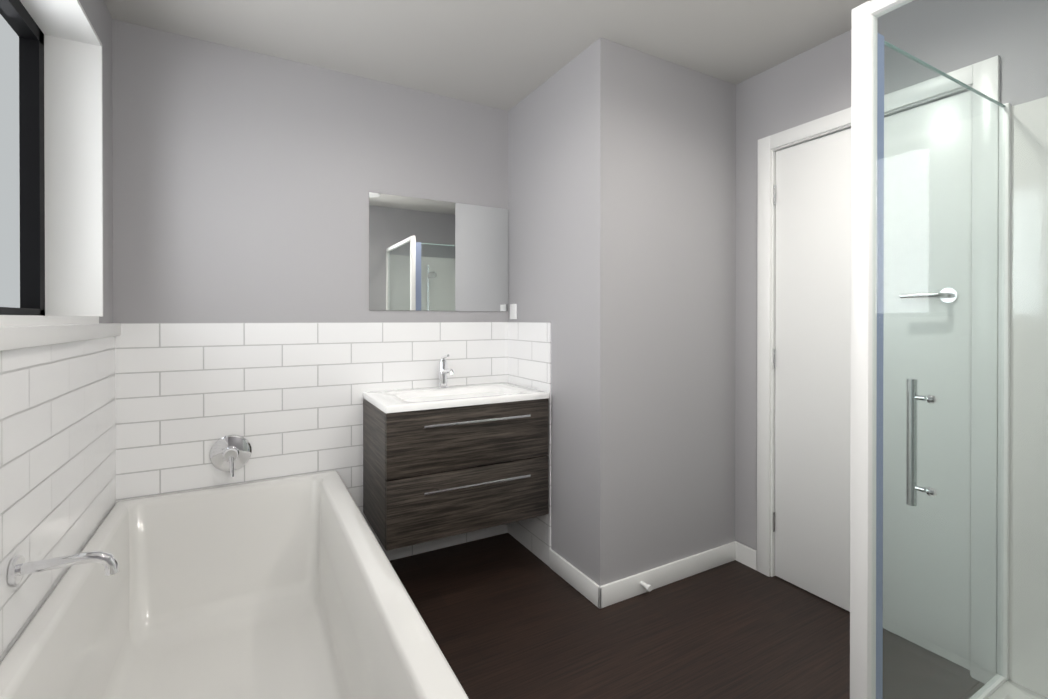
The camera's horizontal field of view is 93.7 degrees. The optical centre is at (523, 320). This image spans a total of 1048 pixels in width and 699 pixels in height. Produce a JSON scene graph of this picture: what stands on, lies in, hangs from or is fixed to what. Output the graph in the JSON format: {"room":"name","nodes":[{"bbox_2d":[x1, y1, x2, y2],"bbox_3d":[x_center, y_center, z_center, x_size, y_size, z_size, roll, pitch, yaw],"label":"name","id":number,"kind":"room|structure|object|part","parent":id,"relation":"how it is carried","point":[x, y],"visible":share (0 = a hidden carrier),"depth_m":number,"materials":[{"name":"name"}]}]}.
{"room":"bathroom","nodes":[
{"label":"bathroom","id":0,"kind":"room"},
{"bbox_2d":[79,0,111,67],"bbox_3d":[-1.064,-1.086,0.660,0.270,0.200,2.780,0,0,-29],"label":"wall","id":1,"kind":"structure","parent":0,"point":[98,15],"depth_m":1.81,"materials":[{"name":"grey paint"}]},
{"bbox_2d":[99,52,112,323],"bbox_3d":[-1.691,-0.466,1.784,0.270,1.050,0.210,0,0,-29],"label":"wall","id":2,"kind":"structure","parent":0,"point":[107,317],"depth_m":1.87,"materials":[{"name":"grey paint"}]},
{"bbox_2d":[112,19,507,322],"bbox_3d":[-1.040,0.007,2.424,2.030,2.400,0.270,0,0,-29],"label":"wall","id":3,"kind":"structure","parent":0,"point":[245,182],"depth_m":2.20,"materials":[{"name":"grey paint"}]},
{"bbox_2d":[115,322,507,560],"bbox_3d":[-0.855,0.607,2.371,1.744,1.200,0.008,0,0,-29],"label":"wall tiles","id":4,"kind":"structure","parent":3,"relation":"attached to","point":[285,399],"depth_m":2.21,"materials":[{"name":"white tile"}]},
{"bbox_2d":[210,435,251,476],"bbox_3d":[-1.252,0.578,2.097,0.156,0.165,0.081,0,0,-29],"label":"mixer tap","id":5,"kind":"object","parent":4,"relation":"attached to","point":[231,453],"visible":1,"depth_m":2.11,"materials":[{"name":"silver metal"}]},
{"bbox_3d":[-1.242,0.614,2.083,0.023,0.091,0.046,0,0,-29],"label":"lever","id":6,"kind":"part","parent":5,"relation":"part of","materials":[{"name":"silver metal"}]},
{"bbox_2d":[363,354,548,550],"bbox_3d":[-0.325,0.553,2.377,0.786,0.768,0.495,0,0,-29],"label":"bathroom vanity","id":7,"kind":"object","parent":4,"relation":"attached to","point":[442,460],"visible":1,"depth_m":2.18,"materials":[{"name":"brown wood"}]},
{"bbox_2d":[438,354,453,387],"bbox_3d":[-0.392,0.258,2.495,0.052,0.178,0.164,0,0,-29],"label":"tap","id":8,"kind":"object","parent":7,"relation":"on","point":[443,371],"depth_m":2.52,"materials":[{"name":"silver metal"}]},
{"bbox_3d":[-0.224,0.513,2.197,0.778,0.273,0.018,0,0,-29],"label":"drawer","id":9,"kind":"part","parent":7,"relation":"part of","materials":[{"name":"brown wood"}]},
{"bbox_3d":[-0.224,0.796,2.198,0.778,0.282,0.018,0,0,-29],"label":"drawer","id":10,"kind":"part","parent":7,"relation":"part of","materials":[{"name":"brown wood"}]},
{"bbox_2d":[369,192,507,310],"bbox_3d":[-0.427,-0.344,2.607,0.771,0.580,0.006,0,0,-29],"label":"mirror","id":11,"kind":"object","parent":3,"relation":"attached to","point":[429,255],"visible":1,"depth_m":2.58,"materials":[{"name":"clear glass"}]},
{"bbox_2d":[104,0,870,110],"bbox_3d":[0.197,-1.239,1.365,3.160,0.100,3.320,0,0,-29],"label":"ceiling","id":12,"kind":"structure","parent":0,"point":[507,55],"depth_m":2.03,"materials":[{"name":"grey paint"}]},
{"bbox_2d":[508,37,735,585],"bbox_3d":[0.543,0.005,2.829,1.130,2.400,1.110,0,0,-29],"label":"wall","id":13,"kind":"structure","parent":0,"point":[622,219],"depth_m":2.26,"materials":[{"name":"grey paint"}]},
{"bbox_2d":[510,304,516,318],"bbox_3d":[-0.059,-0.052,2.741,0.006,0.085,0.075,0,0,-29],"label":"switch plate","id":14,"kind":"object","parent":13,"relation":"attached to","point":[513,311],"visible":1,"depth_m":2.73,"materials":[{"name":"white plastic"}]},
{"bbox_2d":[508,322,550,565],"bbox_3d":[0.019,0.606,2.604,0.008,1.200,0.455,0,0,-29],"label":"wall tiles","id":15,"kind":"structure","parent":13,"relation":"attached to","point":[529,354],"depth_m":2.54,"materials":[{"name":"white tile"}]},
{"bbox_2d":[549,549,651,608],"bbox_3d":[0.340,1.163,2.267,0.245,0.090,0.451,0,0,-29],"label":"baseboard","id":16,"kind":"structure","parent":13,"relation":"attached to","point":[576,579],"depth_m":2.20,"materials":[{"name":"white"}]},
{"bbox_2d":[598,541,735,608],"bbox_3d":[0.694,1.163,2.275,0.872,0.090,0.012,0,0,-29],"label":"baseboard","id":17,"kind":"structure","parent":13,"relation":"attached to","point":[617,591],"depth_m":2.24,"materials":[{"name":"white"}]},
{"bbox_2d":[389,533,983,698],"bbox_3d":[0.197,1.261,1.374,3.160,0.100,3.320,0,0,-29],"label":"floor","id":18,"kind":"structure","parent":0,"point":[506,616],"depth_m":1.88,"materials":[{"name":"brown wood"}]},
{"bbox_2d":[0,470,468,698],"bbox_3d":[-0.826,0.961,1.385,0.825,0.500,1.740,0,0,-29],"label":"bathtub","id":19,"kind":"object","parent":18,"relation":"on","point":[291,587],"visible":1,"depth_m":1.67,"materials":[{"name":"white ceramic"}]},
{"bbox_2d":[850,0,1047,698],"bbox_3d":[1.395,0.232,1.003,0.887,1.960,0.966,0,0,-29],"label":"shower","id":20,"kind":"object","parent":18,"relation":"on","point":[1021,669],"visible":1,"depth_m":1.33,"materials":[{"name":"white glass"}]},
{"bbox_3d":[0.812,0.207,1.176,0.040,1.910,0.040,0,0,-29],"label":"post","id":21,"kind":"part","parent":20,"relation":"part of","materials":[{"name":"white metal"}]},
{"bbox_3d":[1.040,-0.731,0.766,0.032,0.032,0.892,0,0,-29],"label":"rail","id":22,"kind":"part","parent":20,"relation":"part of","materials":[{"name":"white metal"}]},
{"bbox_3d":[1.085,0.211,1.351,0.014,0.014,0.031,0,0,-29],"label":"handle post","id":23,"kind":"part","parent":20,"relation":"part of","materials":[{"name":"silver metal"}]},
{"bbox_3d":[1.085,0.461,1.352,0.014,0.014,0.031,0,0,-29],"label":"handle post","id":24,"kind":"part","parent":20,"relation":"part of","materials":[{"name":"silver metal"}]},
{"bbox_3d":[1.210,0.229,1.399,0.772,1.836,0.006,0,0,-29],"label":"glass door","id":25,"kind":"part","parent":20,"relation":"part of","materials":[{"name":"clear glass"}]},
{"bbox_2d":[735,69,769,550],"bbox_3d":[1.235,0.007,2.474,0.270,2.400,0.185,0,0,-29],"label":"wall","id":26,"kind":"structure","parent":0,"point":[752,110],"depth_m":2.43,"materials":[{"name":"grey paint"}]},
{"bbox_2d":[735,542,756,569],"bbox_3d":[1.100,1.162,2.431,0.018,0.096,0.119,0,0,-29],"label":"baseboard","id":27,"kind":"structure","parent":26,"relation":"attached to","point":[746,555],"depth_m":2.42,"materials":[{"name":"white"}]},
{"bbox_2d":[770,0,1047,134],"bbox_3d":[1.709,0.010,1.628,0.270,2.400,1.755,0,0,-29],"label":"wall","id":28,"kind":"structure","parent":0,"point":[814,83],"depth_m":1.78,"materials":[{"name":"grey paint"}]},
{"bbox_2d":[773,90,971,669],"bbox_3d":[1.343,0.204,1.996,0.109,1.997,0.727,0,0,-29],"label":"door leaf","id":29,"kind":"structure","parent":28,"relation":"in","point":[812,350],"depth_m":2.03,"materials":[{"name":"white wood"}]},
{"bbox_3d":[1.444,-0.091,1.770,0.065,0.018,0.129,0,0,-29],"label":"handle lever","id":30,"kind":"part","parent":29,"relation":"part of","materials":[{"name":"silver metal"}]},
{"bbox_2d":[757,56,999,683],"bbox_3d":[1.460,0.169,2.057,0.286,2.078,0.871,0,0,-29],"label":"door frame","id":31,"kind":"structure","parent":28,"relation":"attached to","point":[981,74],"depth_m":1.67,"materials":[{"name":"white wood"}]},
{"bbox_3d":[-1.064,0.639,0.666,0.270,1.150,2.780,0,0,-29],"label":"wall","id":32,"kind":"structure","parent":0,"visible":0},
{"bbox_2d":[0,315,98,325],"bbox_3d":[-1.333,0.024,1.166,0.250,0.075,1.220,0,0,-29],"label":"window sill","id":33,"kind":"structure","parent":32,"relation":"on","point":[19,320],"depth_m":1.28,"materials":[{"name":"white"}]},
{"bbox_2d":[0,0,102,316],"bbox_3d":[-1.317,-0.501,1.173,0.237,0.975,1.220,0,0,-29],"label":"window","id":34,"kind":"structure","parent":32,"relation":"in","point":[51,175],"depth_m":1.68,"materials":[{"name":"black metal"}]},
{"bbox_3d":[-1.383,-0.954,1.135,0.085,0.045,1.196,0,0,-29],"label":"upper window frame","id":35,"kind":"part","parent":34,"relation":"part of","materials":[{"name":"black metal"}]},
{"bbox_2d":[0,336,115,662],"bbox_3d":[-0.940,0.638,0.731,0.008,1.150,2.772,0,0,-29],"label":"wall tiles","id":36,"kind":"structure","parent":32,"relation":"attached to","point":[57,450],"depth_m":1.30,"materials":[{"name":"white tile"}]},
{"bbox_2d":[0,323,120,350],"bbox_3d":[-0.935,0.038,0.737,0.026,0.050,2.761,0,0,-29],"label":"window sill ledge","id":37,"kind":"object","parent":36,"relation":"on","point":[14,337],"visible":1,"depth_m":1.26,"materials":[{"name":"white"}]},
{"bbox_2d":[7,551,118,584],"bbox_3d":[-1.058,0.567,1.139,0.184,0.078,0.060,0,0,-29],"label":"spout","id":38,"kind":"object","parent":36,"relation":"attached to","point":[18,568],"visible":1,"depth_m":1.12,"materials":[{"name":"silver metal"}]}
]}

